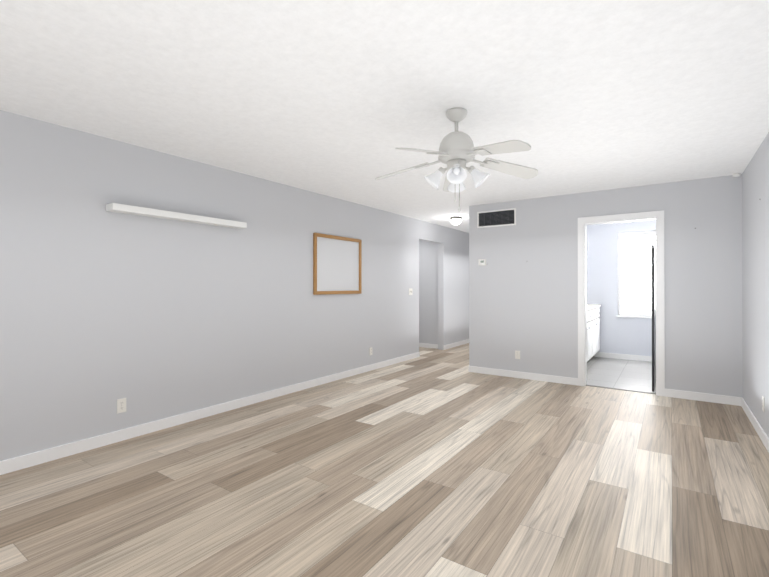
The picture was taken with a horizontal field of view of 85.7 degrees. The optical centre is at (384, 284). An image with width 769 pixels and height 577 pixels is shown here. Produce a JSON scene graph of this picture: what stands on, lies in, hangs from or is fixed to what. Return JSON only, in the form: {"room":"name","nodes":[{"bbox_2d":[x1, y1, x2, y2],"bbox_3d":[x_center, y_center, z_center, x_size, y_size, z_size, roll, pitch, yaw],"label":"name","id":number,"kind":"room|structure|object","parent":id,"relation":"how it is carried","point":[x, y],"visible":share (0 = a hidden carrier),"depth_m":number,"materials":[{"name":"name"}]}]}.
{"room":"empty living room","nodes":[
{"label":"empty living room","id":0,"kind":"room"},
{"bbox_2d":[0,110,468,460],"bbox_3d":[-1.049,0.058,5.186,0.120,2.480,12.040,0,0,35],"label":"wall","id":1,"kind":"structure","parent":0,"point":[149,319],"depth_m":3.75,"materials":[{"name":"grey paint"}]},
{"bbox_2d":[117,398,125,413],"bbox_3d":[-2.178,1.003,3.435,0.009,0.116,0.072,0,0,35],"label":"electrical outlet","id":2,"kind":"object","parent":1,"relation":"attached to","point":[121,405],"visible":1,"depth_m":3.43,"materials":[{"name":"white plastic"}]},
{"bbox_2d":[106,203,246,228],"bbox_3d":[-1.841,-0.619,3.827,0.124,0.055,1.260,0,0,35],"label":"floating shelf","id":3,"kind":"object","parent":1,"relation":"attached to","point":[137,210],"visible":1,"depth_m":3.67,"materials":[{"name":"white wood"}]},
{"bbox_2d":[0,352,419,474],"bbox_3d":[-1.859,1.249,3.895,0.013,0.090,8.760,0,0,35],"label":"baseboard","id":4,"kind":"structure","parent":1,"relation":"attached to","point":[34,458],"depth_m":3.72,"materials":[{"name":"white wood"}]},
{"bbox_2d":[313,233,361,294],"bbox_3d":[-0.622,-0.265,5.671,0.031,0.790,0.971,0,0,35],"label":"picture frame","id":5,"kind":"object","parent":1,"relation":"attached to","point":[337,264],"visible":0.98,"depth_m":5.63,"materials":[{"name":"brown wood"}]},
{"bbox_2d":[444,339,468,349],"bbox_3d":[1.774,1.266,9.151,0.013,0.090,2.060,0,0,35],"label":"baseboard","id":6,"kind":"structure","parent":1,"relation":"attached to","point":[466,341],"depth_m":8.78,"materials":[{"name":"white wood"}]},
{"bbox_2d":[0,343,768,576],"bbox_3d":[0.185,1.326,4.329,6.120,0.060,12.040,0,0,35],"label":"floor","id":7,"kind":"structure","parent":0,"point":[431,462],"depth_m":2.62,"materials":[{"name":"brown wood"}]},
{"bbox_2d":[587,304,600,362],"bbox_3d":[3.108,0.848,6.814,0.594,0.908,1.910,0,0,35],"label":"bathroom vanity","id":8,"kind":"object","parent":7,"relation":"on","point":[593,330],"depth_m":6.79,"materials":[{"name":"white wood"}]},
{"bbox_2d":[587,304,598,307],"bbox_3d":[3.097,0.374,6.812,0.579,0.040,1.930,0,0,35],"label":"countertop","id":9,"kind":"structure","parent":8,"relation":"on","point":[588,305],"depth_m":7.04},
{"bbox_2d":[0,0,768,232],"bbox_3d":[0.185,-1.214,4.337,6.120,0.060,12.040,0,0,35],"label":"ceiling","id":10,"kind":"structure","parent":0,"point":[341,99],"depth_m":2.49,"materials":[{"name":"paint"}]},
{"bbox_2d":[450,217,461,225],"bbox_3d":[1.249,-1.099,7.248,0.200,0.151,0.200,0,0,35],"label":"light","id":11,"kind":"object","parent":10,"relation":"attached to","point":[455,221],"visible":1,"depth_m":7.18,"materials":[{"name":"white glass"}]},
{"bbox_2d":[375,108,537,211],"bbox_3d":[0.462,-0.841,2.836,1.164,0.695,1.154,0,0,35],"label":"ceiling fan","id":12,"kind":"object","parent":10,"relation":"hanging from","point":[457,152],"visible":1,"depth_m":2.79,"materials":[{"name":"grey metal"}]},
{"bbox_2d":[419,240,437,343],"bbox_3d":[0.610,0.070,8.878,1.350,2.480,0.120,0,0,35],"label":"wall","id":13,"kind":"structure","parent":0,"point":[428,292],"depth_m":8.58,"materials":[{"name":"grey paint"}]},
{"bbox_2d":[419,343,437,348],"bbox_3d":[0.559,1.265,8.828,1.380,0.090,0.013,0,0,35],"label":"baseboard","id":14,"kind":"structure","parent":13,"relation":"attached to","point":[428,345],"depth_m":8.58,"materials":[{"name":"white wood"}]},
{"bbox_2d":[469,174,742,397],"bbox_3d":[2.581,0.059,5.364,3.110,2.480,0.120,0,0,35],"label":"wall","id":15,"kind":"structure","parent":0,"point":[523,290],"depth_m":5.24,"materials":[{"name":"grey paint"}]},
{"bbox_2d":[478,259,485,264],"bbox_3d":[1.429,-0.329,6.071,0.120,0.090,0.028,0,0,35],"label":"thermostat","id":16,"kind":"object","parent":15,"relation":"attached to","point":[481,261],"visible":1,"depth_m":6.06,"materials":[{"name":"white plastic"}]},
{"bbox_2d":[477,208,515,227],"bbox_3d":[1.605,-0.954,5.961,0.570,0.240,0.012,0,0,35],"label":"air vent","id":17,"kind":"object","parent":15,"relation":"in","point":[497,218],"visible":1,"depth_m":5.95,"materials":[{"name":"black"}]},
{"bbox_2d":[515,351,519,358],"bbox_3d":[1.857,0.980,5.782,0.072,0.116,0.009,0,0,35],"label":"electrical outlet","id":18,"kind":"object","parent":15,"relation":"attached to","point":[517,354],"visible":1,"depth_m":5.78,"materials":[{"name":"white plastic"}]},
{"bbox_2d":[468,366,577,385],"bbox_3d":[1.889,1.255,5.757,1.480,0.090,0.013,0,0,35],"label":"baseboard","id":19,"kind":"structure","parent":15,"relation":"attached to","point":[508,373],"depth_m":5.72,"materials":[{"name":"white wood"}]},
{"bbox_2d":[586,384,655,393],"bbox_3d":[2.912,1.295,5.131,0.757,0.007,0.050,0,0,35],"label":"trim","id":20,"kind":"structure","parent":15,"relation":"attached to","point":[621,389],"depth_m":5.10,"materials":[{"name":"grey"}]},
{"bbox_2d":[578,210,664,395],"bbox_3d":[2.909,0.218,5.130,0.925,2.160,0.140,0,0,35],"label":"door frame","id":21,"kind":"structure","parent":15,"relation":"attached to","point":[584,222],"depth_m":5.04,"materials":[{"name":"white wood"}]},
{"bbox_2d":[649,245,655,391],"bbox_3d":[3.457,0.405,5.316,0.121,1.772,0.760,0,0,35],"label":"bathroom door","id":22,"kind":"structure","parent":15,"relation":"in","point":[653,310],"depth_m":5.01,"materials":[{"name":"black"}]},
{"bbox_2d":[665,389,739,405],"bbox_3d":[3.524,1.252,4.627,0.665,0.090,0.013,0,0,35],"label":"baseboard","id":23,"kind":"structure","parent":15,"relation":"attached to","point":[731,400],"depth_m":4.61,"materials":[{"name":"white wood"}]},
{"bbox_2d":[587,220,655,355],"bbox_3d":[4.373,0.065,7.200,2.250,2.480,0.120,0,0,35],"label":"wall","id":24,"kind":"structure","parent":0,"point":[625,335],"depth_m":7.36,"materials":[{"name":"white paint"}]},
{"bbox_2d":[594,352,651,361],"bbox_3d":[4.323,1.260,7.150,2.220,0.090,0.013,0,0,35],"label":"baseboard","id":25,"kind":"structure","parent":24,"relation":"attached to","point":[599,354],"depth_m":7.24,"materials":[{"name":"white wood"}]},
{"bbox_2d":[616,231,655,317],"bbox_3d":[4.514,-0.173,7.080,0.960,1.485,0.140,0,0,35],"label":"bathroom window","id":26,"kind":"structure","parent":24,"relation":"in","point":[634,274],"depth_m":7.20,"materials":[{"name":"white glass"}]},
{"bbox_2d":[742,132,768,437],"bbox_3d":[2.306,0.049,2.126,0.120,2.480,10.820,0,0,35],"label":"wall","id":27,"kind":"structure","parent":0,"point":[755,261],"depth_m":3.69,"materials":[{"name":"grey paint"}]},
{"bbox_2d":[740,397,768,452],"bbox_3d":[1.531,1.240,1.119,0.013,0.090,8.050,0,0,35],"label":"baseboard","id":28,"kind":"structure","parent":27,"relation":"attached to","point":[764,438],"depth_m":3.68,"materials":[{"name":"white wood"}]},
{"bbox_2d":[762,396,764,411],"bbox_3d":[3.122,0.983,3.418,0.009,0.116,0.072,0,0,35],"label":"electrical outlet","id":29,"kind":"object","parent":27,"relation":"attached to","point":[763,406],"visible":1,"depth_m":3.39,"materials":[{"name":"white plastic"}]}
]}

